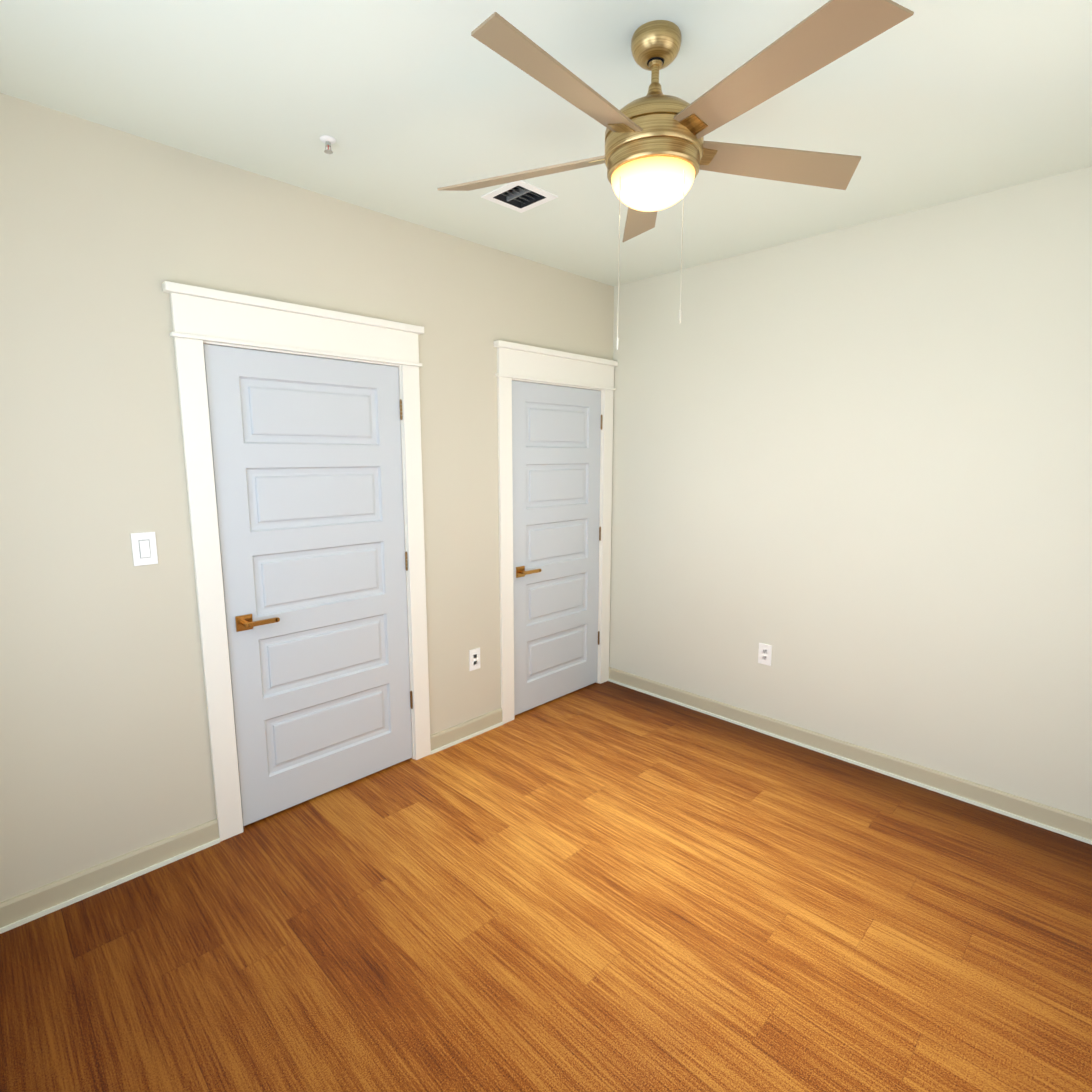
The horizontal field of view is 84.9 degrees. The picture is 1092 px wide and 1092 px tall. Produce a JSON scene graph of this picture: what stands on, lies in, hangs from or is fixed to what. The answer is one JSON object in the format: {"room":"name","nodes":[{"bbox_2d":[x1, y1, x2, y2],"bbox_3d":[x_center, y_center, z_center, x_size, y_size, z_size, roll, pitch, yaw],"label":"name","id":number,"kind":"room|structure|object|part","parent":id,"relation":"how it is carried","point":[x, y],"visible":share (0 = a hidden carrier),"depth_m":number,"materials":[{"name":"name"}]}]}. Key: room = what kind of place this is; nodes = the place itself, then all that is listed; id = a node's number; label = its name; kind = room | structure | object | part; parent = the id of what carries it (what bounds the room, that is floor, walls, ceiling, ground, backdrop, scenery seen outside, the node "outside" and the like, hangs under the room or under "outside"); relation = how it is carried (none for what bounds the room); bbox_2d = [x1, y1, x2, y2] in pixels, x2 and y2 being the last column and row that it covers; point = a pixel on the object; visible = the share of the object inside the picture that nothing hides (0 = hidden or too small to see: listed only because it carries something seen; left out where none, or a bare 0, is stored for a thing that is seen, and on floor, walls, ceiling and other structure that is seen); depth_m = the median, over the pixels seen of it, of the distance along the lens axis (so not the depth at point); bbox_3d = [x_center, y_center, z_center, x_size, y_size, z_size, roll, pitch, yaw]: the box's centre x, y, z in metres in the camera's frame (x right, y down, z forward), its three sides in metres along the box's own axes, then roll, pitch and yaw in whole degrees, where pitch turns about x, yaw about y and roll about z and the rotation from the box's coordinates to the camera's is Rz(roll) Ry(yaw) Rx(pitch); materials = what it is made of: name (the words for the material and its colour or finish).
{"room":"empty bedroom","nodes":[
{"label":"empty bedroom","id":0,"kind":"room"},
{"bbox_2d":[0,93,613,901],"bbox_3d":[-0.868,-0.189,2.958,3.860,2.740,0.120,-9,12,-44],"label":"wall","id":1,"kind":"structure","parent":0,"point":[104,727],"depth_m":2.23,"materials":[{"name":"paint"}]},
{"bbox_2d":[131,532,157,565],"bbox_3d":[-1.510,0.011,2.245,0.077,0.123,0.012,-9,12,-44],"label":"light switch","id":2,"kind":"object","parent":1,"relation":"attached to","point":[144,548],"visible":1,"depth_m":2.24,"materials":[{"name":"white plastic"}]},
{"bbox_2d":[0,708,502,933],"bbox_3d":[-1.183,1.178,2.744,2.587,0.100,0.023,-9,12,-44],"label":"baseboard","id":3,"kind":"structure","parent":1,"relation":"attached to","point":[26,907],"depth_m":2.31,"materials":[{"name":"beige wood"}]},
{"bbox_2d":[162,281,430,841],"bbox_3d":[-1.045,0.084,2.777,1.110,2.255,0.148,-9,12,-44],"label":"door frame","id":4,"kind":"structure","parent":1,"relation":"attached to","point":[201,316],"depth_m":2.49,"materials":[{"name":"white wood"}]},
{"bbox_2d":[203,344,412,825],"bbox_3d":[-1.014,0.180,2.767,0.869,2.043,0.098,-9,12,-44],"label":"door","id":5,"kind":"structure","parent":1,"relation":"in","point":[307,458],"depth_m":2.72,"materials":[{"name":"grey paint"}]},
{"bbox_2d":[469,648,480,670],"bbox_3d":[-0.412,0.657,3.456,0.077,0.123,0.008,-9,12,-44],"label":"electrical outlet","id":6,"kind":"object","parent":1,"relation":"attached to","point":[474,659],"visible":1,"depth_m":3.45,"materials":[{"name":"white plastic"}]},
{"bbox_2d":[494,340,617,723],"bbox_3d":[0.059,-0.082,3.869,1.054,2.255,0.148,-9,12,-44],"label":"door frame","id":7,"kind":"structure","parent":1,"relation":"attached to","point":[525,363],"depth_m":3.62,"materials":[{"name":"white wood"}]},
{"bbox_2d":[512,381,602,715],"bbox_3d":[0.095,0.014,3.862,0.824,2.043,0.098,-9,12,-44],"label":"door","id":8,"kind":"structure","parent":1,"relation":"in","point":[556,433],"depth_m":3.85,"materials":[{"name":"grey paint"}]},
{"bbox_2d":[0,681,1091,1091],"bbox_3d":[0.298,1.389,2.016,3.860,0.100,3.420,-9,12,-44],"label":"floor","id":9,"kind":"structure","parent":0,"point":[604,887],"depth_m":2.03,"materials":[{"name":"brown wood"}]},
{"bbox_2d":[0,0,1091,286],"bbox_3d":[0.298,-1.419,1.591,3.860,0.100,3.420,-9,12,-44],"label":"ceiling","id":10,"kind":"structure","parent":0,"point":[410,106],"depth_m":1.89,"materials":[{"name":"paint"}]},
{"bbox_2d":[320,135,335,153],"bbox_3d":[-0.777,-1.427,2.127,0.054,0.042,0.054,-9,12,-44],"label":"sprinkler","id":11,"kind":"object","parent":10,"relation":"attached to","point":[327,140],"visible":1,"depth_m":2.12,"materials":[{"name":"white plastic"}]},
{"bbox_2d":[481,180,557,212],"bbox_3d":[-0.115,-1.552,2.584,0.236,0.079,0.236,-9,12,-44],"label":"ceiling vent","id":12,"kind":"object","parent":10,"relation":"in","point":[520,196],"visible":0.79,"depth_m":2.61,"materials":[{"name":"white plastic"}]},
{"bbox_2d":[437,0,913,349],"bbox_3d":[0.296,-0.958,1.623,1.253,0.820,1.254,-9,12,-44],"label":"ceiling fan","id":13,"kind":"object","parent":10,"relation":"hanging from","point":[660,152],"visible":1,"depth_m":1.53,"materials":[{"name":"brown wood"}]},
{"bbox_3d":[0.296,-0.988,1.663,0.230,0.082,0.230,-8,12,-44],"label":"glass","id":14,"kind":"part","parent":13,"relation":"part of","materials":[{"name":"white glass"}]},
{"bbox_2d":[609,166,1091,818],"bbox_3d":[1.663,-0.206,3.069,0.120,2.740,3.300,-9,12,-44],"label":"wall","id":15,"kind":"structure","parent":0,"point":[853,476],"depth_m":2.96,"materials":[{"name":"paint"}]},
{"bbox_2d":[758,643,771,665],"bbox_3d":[1.281,0.634,3.491,0.008,0.123,0.077,-9,12,-44],"label":"electrical outlet","id":16,"kind":"object","parent":15,"relation":"attached to","point":[764,654],"visible":1,"depth_m":3.49,"materials":[{"name":"white plastic"}]},
{"bbox_2d":[608,667,1091,844],"bbox_3d":[1.570,1.101,3.258,0.023,0.100,3.180,-9,12,-44],"label":"baseboard","id":17,"kind":"structure","parent":15,"relation":"attached to","point":[1067,824],"depth_m":3.09,"materials":[{"name":"beige wood"}]}
]}

